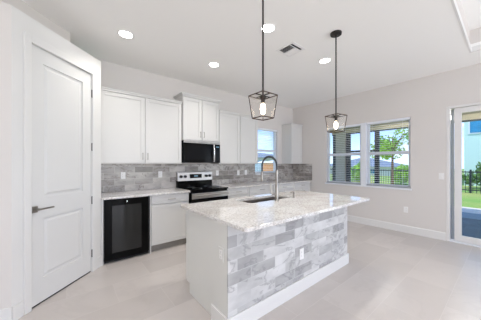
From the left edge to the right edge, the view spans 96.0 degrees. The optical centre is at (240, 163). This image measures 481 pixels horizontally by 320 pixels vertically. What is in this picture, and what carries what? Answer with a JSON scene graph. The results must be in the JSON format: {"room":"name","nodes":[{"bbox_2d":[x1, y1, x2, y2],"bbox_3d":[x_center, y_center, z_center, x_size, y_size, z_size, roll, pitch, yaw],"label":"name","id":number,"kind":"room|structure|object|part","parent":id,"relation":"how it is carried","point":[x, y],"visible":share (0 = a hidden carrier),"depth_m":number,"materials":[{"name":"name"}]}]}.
{"room":"kitchen","nodes":[
{"label":"kitchen","id":0,"kind":"room"},
{"bbox_2d":[0,1,11,309],"bbox_3d":[-3.270,0.001,0.901,3.228,2.743,0.110,0,0,-39],"label":"wall","id":1,"kind":"structure","parent":0,"point":[5,9],"depth_m":1.85,"materials":[{"name":"white paint"}]},
{"bbox_2d":[0,307,11,319],"bbox_3d":[-3.230,1.302,0.854,3.232,0.140,0.014,0,0,-39],"label":"baseboard","id":2,"kind":"structure","parent":1,"relation":"attached to","point":[5,314],"depth_m":1.84,"materials":[{"name":"white paint"}]},
{"bbox_2d":[0,0,69,41],"bbox_3d":[-3.585,-1.506,1.617,3.635,0.273,1.111,0,0,-39],"label":"wall","id":3,"kind":"structure","parent":0,"point":[21,5],"depth_m":2.35,"materials":[{"name":"white paint"}]},
{"bbox_2d":[12,6,101,319],"bbox_3d":[-1.973,0.001,2.398,0.124,2.743,1.054,0,0,6],"label":"door frame","id":4,"kind":"structure","parent":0,"point":[21,22],"depth_m":1.94,"materials":[{"name":"white paint"}]},
{"bbox_3d":[-1.918,1.302,2.392,0.014,0.140,1.054,0,0,6],"label":"baseboard","id":5,"kind":"part","parent":4,"relation":"part of","materials":[{"name":"white paint"}]},
{"bbox_2d":[23,31,96,314],"bbox_3d":[-1.946,0.085,2.391,0.158,2.575,0.866,0,0,6],"label":"door","id":6,"kind":"structure","parent":4,"relation":"in","point":[57,94],"depth_m":2.29,"materials":[{"name":"white paint"}]},
{"bbox_3d":[-1.959,0.436,2.055,0.016,0.062,0.058,0,0,6],"label":"handle","id":7,"kind":"part","parent":6,"relation":"part of","materials":[{"name":"silver metal"}]},
{"bbox_3d":[-1.917,0.435,2.119,0.046,0.022,0.159,0,0,6],"label":"lever","id":8,"kind":"part","parent":6,"relation":"part of","materials":[{"name":"silver metal"}]},
{"bbox_2d":[99,60,292,191],"bbox_3d":[-0.380,-0.136,4.993,5.160,3.015,0.140,0,0,-39],"label":"wall","id":9,"kind":"structure","parent":0,"point":[115,76],"depth_m":4.37,"materials":[{"name":"white paint"}]},
{"bbox_2d":[101,86,181,163],"bbox_3d":[-1.649,-0.561,3.643,1.260,1.123,0.372,0,0,-39],"label":"upper cabinet","id":10,"kind":"object","parent":9,"relation":"attached to","point":[136,128],"visible":0.93,"depth_m":3.46,"materials":[{"name":"white paint"}]},
{"bbox_3d":[-1.806,-0.542,3.335,0.618,1.060,0.020,0,0,-39],"label":"door","id":11,"kind":"part","parent":10,"relation":"part of","materials":[{"name":"white paint"}]},
{"bbox_3d":[-1.653,-1.101,3.648,1.260,0.045,0.360,0,0,-39],"label":"crown moulding","id":12,"kind":"part","parent":10,"relation":"part of","materials":[{"name":"white paint"}]},
{"bbox_3d":[-1.314,-0.542,3.729,0.618,1.060,0.020,0,0,-39],"label":"door","id":13,"kind":"part","parent":10,"relation":"part of","materials":[{"name":"white paint"}]},
{"bbox_2d":[101,164,292,192],"bbox_3d":[-0.348,0.229,4.921,4.897,0.456,0.008,0,0,-39],"label":"tile backsplash","id":14,"kind":"structure","parent":9,"relation":"attached to","point":[138,176],"depth_m":4.08,"materials":[{"name":"tile"}]},
{"bbox_2d":[121,172,125,178],"bbox_3d":[-1.960,0.197,3.615,0.070,0.115,0.008,0,0,-39],"label":"wall outlet","id":15,"kind":"object","parent":14,"relation":"attached to","point":[123,174],"visible":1,"depth_m":3.62,"materials":[{"name":"white plastic"}]},
{"bbox_2d":[173,92,221,141],"bbox_3d":[-0.838,-0.861,4.277,0.855,0.855,0.398,0,0,-39],"label":"upper cabinet","id":16,"kind":"object","parent":9,"relation":"attached to","point":[199,114],"visible":0.99,"depth_m":4.12,"materials":[{"name":"white paint"}]},
{"bbox_3d":[-0.896,-0.834,4.040,0.376,0.777,0.020,0,0,-39],"label":"door","id":17,"kind":"part","parent":16,"relation":"part of","materials":[{"name":"white paint"}]},
{"bbox_3d":[-0.838,-1.258,4.277,0.855,0.060,0.398,0,0,-39],"label":"crown moulding","id":18,"kind":"part","parent":16,"relation":"part of","materials":[{"name":"white paint"}]},
{"bbox_2d":[181,140,219,162],"bbox_3d":[-0.814,-0.221,4.250,0.772,0.414,0.470,0,0,-39],"label":"microwave","id":19,"kind":"object","parent":16,"relation":"attached to","point":[191,151],"visible":1,"depth_m":4.07,"materials":[{"name":"black metal"}]},
{"bbox_3d":[-0.488,-0.202,4.319,0.173,0.363,0.034,0,0,-39],"label":"control panel","id":20,"kind":"part","parent":19,"relation":"part of","materials":[{"name":"black glass"}]},
{"bbox_3d":[-0.594,-0.834,4.282,0.376,0.777,0.020,0,0,-39],"label":"door","id":21,"kind":"part","parent":16,"relation":"part of","materials":[{"name":"white paint"}]},
{"bbox_2d":[211,110,240,163],"bbox_3d":[-0.322,-0.551,4.716,0.547,1.103,0.360,0,0,-39],"label":"upper cabinet","id":22,"kind":"object","parent":9,"relation":"attached to","point":[229,122],"visible":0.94,"depth_m":4.60,"materials":[{"name":"white paint"}]},
{"bbox_3d":[-0.229,-0.532,4.601,0.535,1.040,0.020,0,0,-39],"label":"door","id":23,"kind":"part","parent":22,"relation":"part of","materials":[{"name":"white paint"}]},
{"bbox_3d":[-0.322,-1.081,4.716,0.547,0.045,0.360,0,0,-39],"label":"crown moulding","id":24,"kind":"part","parent":22,"relation":"part of","materials":[{"name":"white paint"}]},
{"bbox_2d":[239,114,258,163],"bbox_3d":[0.112,-0.551,5.064,0.558,1.103,0.360,0,0,-39],"label":"upper cabinet","id":25,"kind":"object","parent":9,"relation":"attached to","point":[248,126],"visible":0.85,"depth_m":4.93,"materials":[{"name":"white paint"}]},
{"bbox_3d":[0.112,-1.081,5.064,0.558,0.045,0.360,0,0,-39],"label":"crown moulding","id":26,"kind":"part","parent":25,"relation":"part of","materials":[{"name":"white paint"}]},
{"bbox_2d":[255,130,275,172],"bbox_3d":[0.645,-0.343,5.841,0.850,1.190,0.060,0,0,-39],"label":"window","id":27,"kind":"structure","parent":9,"relation":"in","point":[274,141],"depth_m":6.06,"materials":[{"name":"white plastic"}]},
{"bbox_2d":[255,128,276,173],"bbox_3d":[0.683,-0.343,5.794,0.838,1.186,0.051,0,0,-39],"label":"window blind","id":28,"kind":"object","parent":27,"relation":"attached to","point":[258,128],"visible":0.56,"depth_m":5.80,"materials":[{"name":"white plastic"}]},
{"bbox_3d":[0.682,-0.913,5.795,0.838,0.045,0.049,0,0,-39],"label":"head rail","id":29,"kind":"part","parent":28,"relation":"part of","materials":[{"name":"white plastic"}]},
{"bbox_2d":[281,123,302,163],"bbox_3d":[1.472,-0.551,6.157,0.519,1.103,0.360,0,0,-39],"label":"upper cabinet","id":30,"kind":"object","parent":9,"relation":"attached to","point":[291,132],"visible":1,"depth_m":6.02,"materials":[{"name":"white paint"}]},
{"bbox_3d":[1.472,-1.081,6.157,0.519,0.045,0.360,0,0,-39],"label":"crown moulding","id":31,"kind":"part","parent":30,"relation":"part of","materials":[{"name":"white paint"}]},
{"bbox_3d":[1.573,-0.532,6.048,0.485,1.040,0.020,0,0,-39],"label":"door","id":32,"kind":"part","parent":30,"relation":"part of","materials":[{"name":"white paint"}]},
{"bbox_2d":[18,221,480,319],"bbox_3d":[1.258,1.422,-0.233,8.870,0.100,10.061,0,0,-39],"label":"floor","id":33,"kind":"structure","parent":0,"point":[389,274],"depth_m":2.40,"materials":[{"name":"tile"}]},
{"bbox_2d":[101,200,102,264],"bbox_3d":[-2.057,0.931,3.158,0.025,0.882,0.618,0,0,-39],"label":"filler panel","id":34,"kind":"object","parent":33,"relation":"on","point":[101,200],"visible":0.36,"depth_m":2.92,"materials":[{"name":"white paint"}]},
{"bbox_2d":[103,196,148,263],"bbox_3d":[-1.800,0.933,3.342,0.598,0.878,0.616,0,0,-39],"label":"wine cooler","id":35,"kind":"object","parent":33,"relation":"on","point":[125,220],"visible":0.94,"depth_m":3.08,"materials":[{"name":"black plastic"}]},
{"bbox_3d":[-1.650,1.352,3.155,0.578,0.040,0.015,0,0,-39],"label":"kick plate","id":36,"kind":"part","parent":35,"relation":"part of","materials":[{"name":"black plastic"}]},
{"bbox_3d":[-1.628,0.909,3.109,0.380,0.656,0.024,0,0,-39],"label":"pane","id":37,"kind":"part","parent":35,"relation":"part of","materials":[{"name":"black glass"}]},
{"bbox_3d":[-1.408,0.907,3.295,0.006,0.810,0.050,0,0,-39],"label":"edge handle","id":38,"kind":"part","parent":35,"relation":"part of","materials":[{"name":"black plastic"}]},
{"bbox_2d":[148,196,150,252],"bbox_3d":[-1.568,0.931,3.550,0.016,0.882,0.618,0,0,-39],"label":"filler panel","id":39,"kind":"object","parent":33,"relation":"on","point":[149,250],"visible":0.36,"depth_m":3.33,"materials":[{"name":"white paint"}]},
{"bbox_2d":[151,193,188,250],"bbox_3d":[-1.306,0.931,3.739,0.625,0.882,0.651,0,0,-39],"label":"base cabinet","id":40,"kind":"object","parent":33,"relation":"on","point":[168,219],"visible":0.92,"depth_m":3.49,"materials":[{"name":"white paint"}]},
{"bbox_2d":[101,187,189,199],"bbox_3d":[-1.556,0.473,3.540,1.284,0.030,0.648,0,0,-39],"label":"countertop","id":41,"kind":"structure","parent":40,"relation":"on","point":[162,191],"depth_m":3.43,"materials":[{"name":"stone"}]},
{"bbox_3d":[-1.129,0.565,3.519,0.613,0.130,0.020,0,0,-39],"label":"drawer","id":42,"kind":"part","parent":40,"relation":"part of","materials":[{"name":"white paint"}]},
{"bbox_2d":[176,172,228,203],"bbox_3d":[-0.723,0.769,4.147,0.765,1.205,0.726,0,0,-39],"label":"range","id":43,"kind":"object","parent":33,"relation":"on","point":[200,186],"visible":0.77,"depth_m":4.13,"materials":[{"name":"silver metal"}]},
{"bbox_3d":[-0.923,0.252,4.396,0.765,0.170,0.088,0,0,-39],"label":"control panel","id":44,"kind":"part","parent":43,"relation":"part of","materials":[{"name":"silver metal"}]},
{"bbox_2d":[178,185,227,191],"bbox_3d":[-0.718,0.461,4.141,0.765,0.022,0.605,0,0,-39],"label":"cooktop","id":45,"kind":"object","parent":43,"relation":"in","point":[193,188],"depth_m":4.09,"materials":[{"name":"black glass"}]},
{"bbox_3d":[-0.544,0.816,3.924,0.757,0.623,0.038,0,0,-39],"label":"oven door","id":46,"kind":"part","parent":43,"relation":"part of","materials":[{"name":"black glass"}]},
{"bbox_3d":[-0.512,0.550,3.884,0.705,0.026,0.053,0,0,-39],"label":"handle","id":47,"kind":"part","parent":43,"relation":"part of","materials":[{"name":"silver metal"}]},
{"bbox_2d":[227,187,248,198],"bbox_3d":[-0.222,0.931,4.609,0.575,0.882,0.651,0,0,-39],"label":"base cabinet","id":48,"kind":"object","parent":33,"relation":"on","point":[235,192],"visible":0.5,"depth_m":4.38,"materials":[{"name":"white paint"}]},
{"bbox_3d":[-0.045,0.950,4.389,0.563,0.615,0.020,0,0,-39],"label":"door","id":49,"kind":"part","parent":48,"relation":"part of","materials":[{"name":"white paint"}]},
{"bbox_2d":[216,179,311,188],"bbox_3d":[0.659,0.473,5.319,2.848,0.030,0.648,0,0,-39],"label":"countertop","id":50,"kind":"structure","parent":48,"relation":"on","point":[260,183],"depth_m":5.02,"materials":[{"name":"stone"}]},
{"bbox_2d":[249,185,272,195],"bbox_3d":[0.296,0.931,5.025,0.746,0.882,0.652,0,0,-39],"label":"base cabinet","id":51,"kind":"object","parent":33,"relation":"on","point":[258,190],"visible":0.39,"depth_m":4.76,"materials":[{"name":"white paint"}]},
{"bbox_2d":[186,207,348,319],"bbox_3d":[0.437,0.930,2.667,2.050,0.884,0.830,0,0,-39],"label":"kitchen island","id":52,"kind":"object","parent":33,"relation":"on","point":[261,270],"visible":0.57,"depth_m":2.06,"materials":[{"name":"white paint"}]},
{"bbox_3d":[-0.402,0.878,2.513,0.480,0.757,0.020,0,0,-39],"label":"door","id":53,"kind":"part","parent":52,"relation":"part of","materials":[{"name":"white paint"}]},
{"bbox_3d":[-0.396,0.930,2.137,0.022,0.884,0.568,0,0,-39],"label":"panel","id":54,"kind":"part","parent":52,"relation":"part of","materials":[{"name":"white paint"}]},
{"bbox_2d":[218,246,223,261],"bbox_3d":[-0.163,0.750,1.793,0.008,0.115,0.070,0,0,-39],"label":"wall outlet","id":55,"kind":"object","parent":52,"relation":"attached to","point":[220,249],"visible":1,"depth_m":1.79,"materials":[{"name":"white paint"}]},
{"bbox_2d":[181,190,368,231],"bbox_3d":[0.526,0.473,2.647,2.165,0.030,1.140,0,0,-39],"label":"island countertop","id":56,"kind":"structure","parent":52,"relation":"on","point":[237,214],"depth_m":2.27,"materials":[{"name":"stone"}]},
{"bbox_2d":[242,197,282,202],"bbox_3d":[0.321,0.585,2.858,0.784,0.194,0.329,0,0,-39],"label":"sink","id":57,"kind":"object","parent":56,"relation":"in","point":[269,198],"visible":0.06,"depth_m":3.03,"materials":[{"name":"silver metal"}]},
{"bbox_2d":[261,156,278,200],"bbox_3d":[0.355,0.176,2.755,0.091,0.564,0.307,0,0,-39],"label":"faucet","id":58,"kind":"object","parent":56,"relation":"on","point":[276,193],"visible":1,"depth_m":2.66,"materials":[{"name":"silver metal"}]},
{"bbox_3d":[0.617,1.302,2.442,2.050,0.140,0.254,0,0,-39],"label":"baseboard","id":59,"kind":"part","parent":52,"relation":"part of","materials":[{"name":"white paint"}]},
{"bbox_2d":[300,248,303,259],"bbox_3d":[0.659,0.970,2.326,0.070,0.115,0.008,0,0,-39],"label":"wall outlet","id":60,"kind":"object","parent":52,"relation":"attached to","point":[302,249],"visible":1,"depth_m":2.33,"materials":[{"name":"white plastic"}]},
{"bbox_2d":[273,183,293,192],"bbox_3d":[0.889,0.931,5.501,0.766,0.882,0.652,0,0,-39],"label":"base cabinet","id":61,"kind":"object","parent":33,"relation":"on","point":[282,187],"visible":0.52,"depth_m":5.30,"materials":[{"name":"white paint"}]},
{"bbox_2d":[294,182,309,190],"bbox_3d":[1.468,0.931,5.966,0.711,0.882,0.652,0,0,-39],"label":"base cabinet","id":62,"kind":"object","parent":33,"relation":"on","point":[304,186],"visible":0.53,"depth_m":5.74,"materials":[{"name":"white paint"}]},
{"bbox_3d":[1.644,0.565,5.746,0.699,0.130,0.020,0,0,-39],"label":"drawer","id":63,"kind":"part","parent":62,"relation":"part of","materials":[{"name":"white paint"}]},
{"bbox_2d":[22,0,480,108],"bbox_3d":[1.258,-1.703,-0.233,8.870,0.120,10.061,0,0,-39],"label":"ceiling","id":64,"kind":"structure","parent":0,"point":[381,43],"depth_m":2.86,"materials":[{"name":"white paint"}]},
{"bbox_2d":[117,30,133,38],"bbox_3d":[-1.455,-1.638,2.743,0.184,0.008,0.184,0,0,-39],"label":"recessed light","id":65,"kind":"object","parent":64,"relation":"in","point":[123,33],"visible":1,"depth_m":2.74,"materials":[{"name":"white plastic"}]},
{"bbox_2d":[208,62,218,66],"bbox_3d":[-0.441,-1.638,3.583,0.184,0.008,0.184,0,0,-39],"label":"recessed light","id":66,"kind":"object","parent":64,"relation":"in","point":[211,64],"visible":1,"depth_m":3.57,"materials":[{"name":"white"}]},
{"bbox_2d":[248,0,277,120],"bbox_3d":[0.199,-1.021,1.917,0.190,1.244,0.190,0,0,-39],"label":"pendant lamp","id":67,"kind":"object","parent":64,"relation":"hanging from","point":[262,97],"visible":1,"depth_m":1.91,"materials":[{"name":"black metal"}]},
{"bbox_2d":[259,95,266,103],"bbox_3d":[0.199,-0.572,1.917,0.064,0.075,0.064,0,0,-39],"label":"socket","id":68,"kind":"object","parent":67,"relation":"attached to","point":[264,96],"depth_m":1.90,"materials":[{"name":"brown metal"}]},
{"bbox_3d":[0.199,-1.111,1.917,0.016,1.024,0.016,0,0,-39],"label":"rod","id":69,"kind":"part","parent":67,"relation":"part of","materials":[{"name":"brown metal"}]},
{"bbox_3d":[0.199,-0.504,1.917,0.190,0.210,0.190,0,0,-39],"label":"lantern frame","id":70,"kind":"part","parent":67,"relation":"part of","materials":[{"name":"black metal"}]},
{"bbox_3d":[0.199,-0.485,1.917,0.048,0.102,0.048,0,0,-39],"label":"bulb","id":71,"kind":"part","parent":67,"relation":"part of","materials":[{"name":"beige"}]},
{"bbox_2d":[260,23,275,32],"bbox_3d":[0.333,-1.638,2.620,0.184,0.008,0.184,0,0,-39],"label":"recessed light","id":72,"kind":"object","parent":64,"relation":"in","point":[268,27],"visible":0.86,"depth_m":2.62,"materials":[{"name":"white"}]},
{"bbox_2d":[276,41,304,56],"bbox_3d":[0.721,-1.637,3.111,0.300,0.012,0.300,0,0,-39],"label":"ceiling vent","id":73,"kind":"object","parent":64,"relation":"in","point":[291,48],"visible":1,"depth_m":3.10,"materials":[{"name":"white plastic"}]},
{"bbox_2d":[319,58,330,63],"bbox_3d":[1.344,-1.638,3.445,0.184,0.008,0.184,0,0,-39],"label":"recessed light","id":74,"kind":"object","parent":64,"relation":"in","point":[324,60],"visible":1,"depth_m":3.43,"materials":[{"name":"white plastic"}]},
{"bbox_2d":[325,30,346,132],"bbox_3d":[1.200,-1.021,2.720,0.190,1.244,0.190,0,0,-27],"label":"pendant lamp","id":75,"kind":"object","parent":64,"relation":"hanging from","point":[336,33],"visible":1,"depth_m":2.71,"materials":[{"name":"black metal"}]},
{"bbox_3d":[1.200,-1.111,2.720,0.016,1.024,0.016,0,0,-27],"label":"rod","id":76,"kind":"part","parent":75,"relation":"part of","materials":[{"name":"brown metal"}]},
{"bbox_3d":[1.200,-0.504,2.720,0.190,0.210,0.190,0,0,-27],"label":"lantern frame","id":77,"kind":"part","parent":75,"relation":"part of","materials":[{"name":"black metal"}]},
{"bbox_2d":[450,0,480,52],"bbox_3d":[2.989,-1.676,-1.207,6.150,0.074,6.375,0,0,-39],"label":"trim","id":78,"kind":"structure","parent":64,"relation":"attached to","point":[453,2],"depth_m":2.66,"materials":[{"name":"white paint"}]},
{"bbox_2d":[456,0,480,43],"bbox_3d":[2.998,-1.865,-1.123,6.270,0.205,6.495,0,0,-39],"label":"trim","id":79,"kind":"structure","parent":64,"relation":"attached to","point":[474,36],"depth_m":3.13,"materials":[{"name":"white paint"}]},
{"bbox_2d":[293,63,480,232],"bbox_3d":[4.771,-0.136,2.587,0.140,3.015,10.061,0,0,-39],"label":"wall","id":80,"kind":"structure","parent":0,"point":[425,100],"depth_m":4.24,"materials":[{"name":"white paint"}]},
{"bbox_2d":[293,164,311,179],"bbox_3d":[1.770,0.229,6.205,0.009,0.456,0.638,0,0,-39],"label":"tile backsplash","id":81,"kind":"structure","parent":80,"relation":"attached to","point":[300,171],"depth_m":6.19,"materials":[{"name":"tile"}]},
{"bbox_2d":[327,126,360,183],"bbox_3d":[2.569,-0.221,5.362,0.060,1.415,0.855,0,0,-39],"label":"window","id":82,"kind":"structure","parent":80,"relation":"in","point":[328,135],"depth_m":5.57,"materials":[{"name":"white plastic"}]},
{"bbox_2d":[327,124,360,184],"bbox_3d":[2.522,-0.221,5.324,0.051,1.411,0.843,0,0,-39],"label":"window blind","id":83,"kind":"object","parent":82,"relation":"attached to","point":[354,125],"visible":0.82,"depth_m":5.25,"materials":[{"name":"white plastic"}]},
{"bbox_3d":[2.522,0.474,5.324,0.044,0.022,0.843,0,0,-39],"label":"rail","id":84,"kind":"part","parent":83,"relation":"part of","materials":[{"name":"grey plastic"}]},
{"bbox_3d":[2.523,-0.903,5.324,0.049,0.045,0.843,0,0,-39],"label":"head rail","id":85,"kind":"part","parent":83,"relation":"part of","materials":[{"name":"white plastic"}]},
{"bbox_3d":[2.561,-0.228,5.355,0.040,0.060,0.765,0,0,-39],"label":"meeting rail","id":86,"kind":"part","parent":82,"relation":"part of","materials":[{"name":"white plastic"}]},
{"bbox_2d":[361,123,366,184],"bbox_3d":[2.850,-0.221,4.968,0.135,1.415,0.110,0,0,-39],"label":"trim","id":87,"kind":"structure","parent":80,"relation":"attached to","point":[363,125],"depth_m":4.92,"materials":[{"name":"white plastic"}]},
{"bbox_2d":[325,182,411,189],"bbox_3d":[2.798,0.504,4.956,0.090,0.035,1.814,0,0,-39],"label":"trim","id":88,"kind":"structure","parent":80,"relation":"attached to","point":[325,182],"depth_m":4.79,"materials":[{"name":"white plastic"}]},
{"bbox_2d":[367,120,409,186],"bbox_3d":[3.159,-0.221,4.627,0.060,1.415,0.809,0,0,-39],"label":"window","id":89,"kind":"structure","parent":80,"relation":"in","point":[369,153],"depth_m":4.78,"materials":[{"name":"white plastic"}]},
{"bbox_2d":[367,117,409,187],"bbox_3d":[3.112,-0.221,4.589,0.051,1.411,0.797,0,0,-39],"label":"window blind","id":90,"kind":"object","parent":89,"relation":"attached to","point":[405,118],"visible":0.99,"depth_m":4.55,"materials":[{"name":"white plastic"}]},
{"bbox_3d":[3.112,-0.903,4.590,0.049,0.045,0.797,0,0,-39],"label":"head rail","id":91,"kind":"part","parent":90,"relation":"part of","materials":[{"name":"white plastic"}]},
{"bbox_3d":[3.112,0.474,4.590,0.044,0.022,0.797,0,0,-39],"label":"rail","id":92,"kind":"part","parent":90,"relation":"part of","materials":[{"name":"grey plastic"}]},
{"bbox_3d":[3.151,-0.228,4.621,0.040,0.060,0.719,0,0,-39],"label":"meeting rail","id":93,"kind":"part","parent":89,"relation":"part of","materials":[{"name":"white plastic"}]},
{"bbox_2d":[347,215,445,240],"bbox_3d":[2.817,1.300,4.897,0.015,0.143,2.671,0,0,-39],"label":"baseboard","id":94,"kind":"structure","parent":80,"relation":"attached to","point":[387,225],"depth_m":4.37,"materials":[{"name":"white paint"}]},
{"bbox_2d":[439,173,443,178],"bbox_3d":[3.620,0.225,3.900,0.010,0.115,0.070,0,0,-39],"label":"light switch","id":95,"kind":"object","parent":80,"relation":"attached to","point":[441,175],"visible":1,"depth_m":3.90,"materials":[{"name":"white plastic"}]},
{"bbox_2d":[446,102,480,247],"bbox_3d":[4.659,0.180,2.727,0.140,2.384,2.999,0,0,-39],"label":"door","id":96,"kind":"structure","parent":80,"relation":"in","point":[453,117],"depth_m":3.78,"materials":[{"name":"white paint"}]},
{"bbox_2d":[460,0,480,30],"bbox_3d":[2.998,-2.015,-1.123,6.270,0.095,6.495,0,0,-39],"label":"ceiling","id":97,"kind":"structure","parent":0,"point":[471,8],"depth_m":2.81,"materials":[{"name":"white paint"}]},
{"label":"outside","id":98,"kind":"structure","parent":0,"visible":0},
{"bbox_2d":[330,169,480,208],"bbox_3d":[30.938,1.502,37.664,84.590,0.060,140.000,0,0,-39],"label":"lawn","id":99,"kind":"structure","parent":98,"point":[472,200],"depth_m":10.71,"materials":[{"name":"green plant"}]},
{"bbox_2d":[255,161,266,171],"bbox_3d":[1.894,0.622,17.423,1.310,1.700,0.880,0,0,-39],"label":"house","id":100,"kind":"structure","parent":99,"relation":"on","point":[258,165],"depth_m":17.03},
{"bbox_2d":[258,153,272,161],"bbox_3d":[0.971,0.072,25.146,12.000,2.800,9.000,0,0,-39],"label":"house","id":101,"kind":"structure","parent":99,"relation":"on","point":[260,158],"depth_m":21.61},
{"bbox_2d":[263,160,272,170],"bbox_3d":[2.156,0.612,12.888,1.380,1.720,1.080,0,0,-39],"label":"house","id":102,"kind":"structure","parent":99,"relation":"on","point":[266,165],"depth_m":12.57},
{"bbox_2d":[351,163,359,179],"bbox_3d":[10.414,0.590,18.763,2.406,1.778,1.416,0,0,-39],"label":"shrub","id":103,"kind":"object","parent":99,"relation":"on","point":[355,173],"visible":0.31,"depth_m":18.33,"materials":[{"name":"green plant"}]},
{"bbox_2d":[330,158,408,175],"bbox_3d":[18.217,0.272,31.618,9.000,2.400,9.500,0,0,-39],"label":"house","id":104,"kind":"structure","parent":99,"relation":"on","point":[385,165],"depth_m":27.72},
{"bbox_2d":[370,128,408,183],"bbox_3d":[6.550,-0.062,9.379,1.723,3.072,1.743,0,0,-39],"label":"tree","id":105,"kind":"object","parent":99,"relation":"on","point":[390,145],"visible":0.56,"depth_m":9.29,"materials":[{"name":"green plant"}]},
{"bbox_2d":[394,164,408,182],"bbox_3d":[11.400,0.715,15.046,2.104,1.445,1.915,0,0,-39],"label":"shrub","id":106,"kind":"object","parent":99,"relation":"on","point":[398,173],"visible":0.42,"depth_m":14.64,"materials":[{"name":"green plant"}]},
{"bbox_2d":[330,168,480,193],"bbox_3d":[9.816,0.882,13.011,0.080,1.180,20.000,0,0,-39],"label":"metal fence","id":107,"kind":"object","parent":99,"relation":"on","point":[381,170],"visible":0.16,"depth_m":12.82,"materials":[{"name":"brown metal"}]},
{"bbox_3d":[11.547,0.882,10.855,0.080,1.180,0.070,0,0,-39],"label":"fence post","id":108,"kind":"part","parent":107,"relation":"part of","materials":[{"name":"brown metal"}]},
{"bbox_2d":[462,212,480,219],"bbox_3d":[5.532,1.450,6.686,1.000,0.085,10.500,0,0,-39],"label":"patio edge","id":109,"kind":"structure","parent":99,"relation":"on","point":[464,214],"depth_m":5.88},
{"bbox_2d":[333,135,335,180],"bbox_3d":[3.715,0.142,8.494,0.090,2.500,0.145,0,0,-39],"label":"patio post","id":110,"kind":"object","parent":109,"relation":"on","point":[334,137],"visible":0.37,"depth_m":8.47,"materials":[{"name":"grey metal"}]},
{"bbox_2d":[336,129,345,180],"bbox_3d":[3.884,0.052,8.300,0.250,2.680,0.360,0,0,-39],"label":"stucco column","id":111,"kind":"structure","parent":109,"relation":"on","point":[342,161],"depth_m":8.18,"materials":[{"name":"grey paint"}]},
{"bbox_2d":[332,113,480,135],"bbox_3d":[6.124,-1.198,5.494,0.130,0.180,7.900,0,0,-39],"label":"beam","id":112,"kind":"structure","parent":111,"relation":"attached to","point":[477,116],"depth_m":6.82,"materials":[{"name":"paint"}]},
{"bbox_2d":[330,109,480,130],"bbox_3d":[5.055,-1.358,5.021,3.330,0.140,8.500,0,0,-39],"label":"ceiling","id":113,"kind":"structure","parent":112,"relation":"on","point":[474,112],"depth_m":6.76,"materials":[{"name":"paint"}]},
{"bbox_2d":[346,134,350,181],"bbox_3d":[4.038,0.142,8.093,0.090,2.500,0.145,0,0,-39],"label":"patio post","id":114,"kind":"object","parent":109,"relation":"on","point":[348,142],"visible":0.46,"depth_m":8.05,"materials":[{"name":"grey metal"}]},
{"bbox_2d":[375,131,379,183],"bbox_3d":[4.637,0.142,7.346,0.090,2.500,0.130,0,0,-39],"label":"patio post","id":115,"kind":"object","parent":109,"relation":"on","point":[377,141],"visible":0.46,"depth_m":7.31,"materials":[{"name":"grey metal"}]},
{"bbox_2d":[462,207,480,213],"bbox_3d":[5.647,1.472,8.381,1.300,0.080,18.000,0,0,-39],"label":"path","id":116,"kind":"structure","parent":99,"relation":"on","point":[464,209],"depth_m":6.63,"materials":[{"name":"concrete"}]},
{"bbox_2d":[462,161,480,185],"bbox_3d":[14.148,0.585,12.395,2.042,1.679,1.794,0,0,10],"label":"shrub","id":117,"kind":"object","parent":99,"relation":"on","point":[479,163],"visible":0.73,"depth_m":12.67,"materials":[{"name":"green plant"}]},
{"bbox_2d":[464,121,480,185],"bbox_3d":[21.701,-2.828,12.903,9.000,8.600,11.950,0,0,-39],"label":"house","id":118,"kind":"structure","parent":99,"relation":"on","point":[472,130],"depth_m":14.36,"materials":[{"name":"paint"}]},
{"bbox_3d":[18.410,-2.853,10.517,0.020,1.590,9.990,0,0,-39],"label":"pane","id":119,"kind":"part","parent":118,"relation":"part of","materials":[{"name":"blue glass"}]},
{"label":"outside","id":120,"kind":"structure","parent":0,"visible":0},
{"bbox_2d":[462,217,480,238],"bbox_3d":[4.759,1.442,4.783,2.590,0.100,8.500,0,0,-39],"label":"floor","id":121,"kind":"structure","parent":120,"point":[470,227],"depth_m":4.72,"materials":[{"name":"stone"}]}
]}

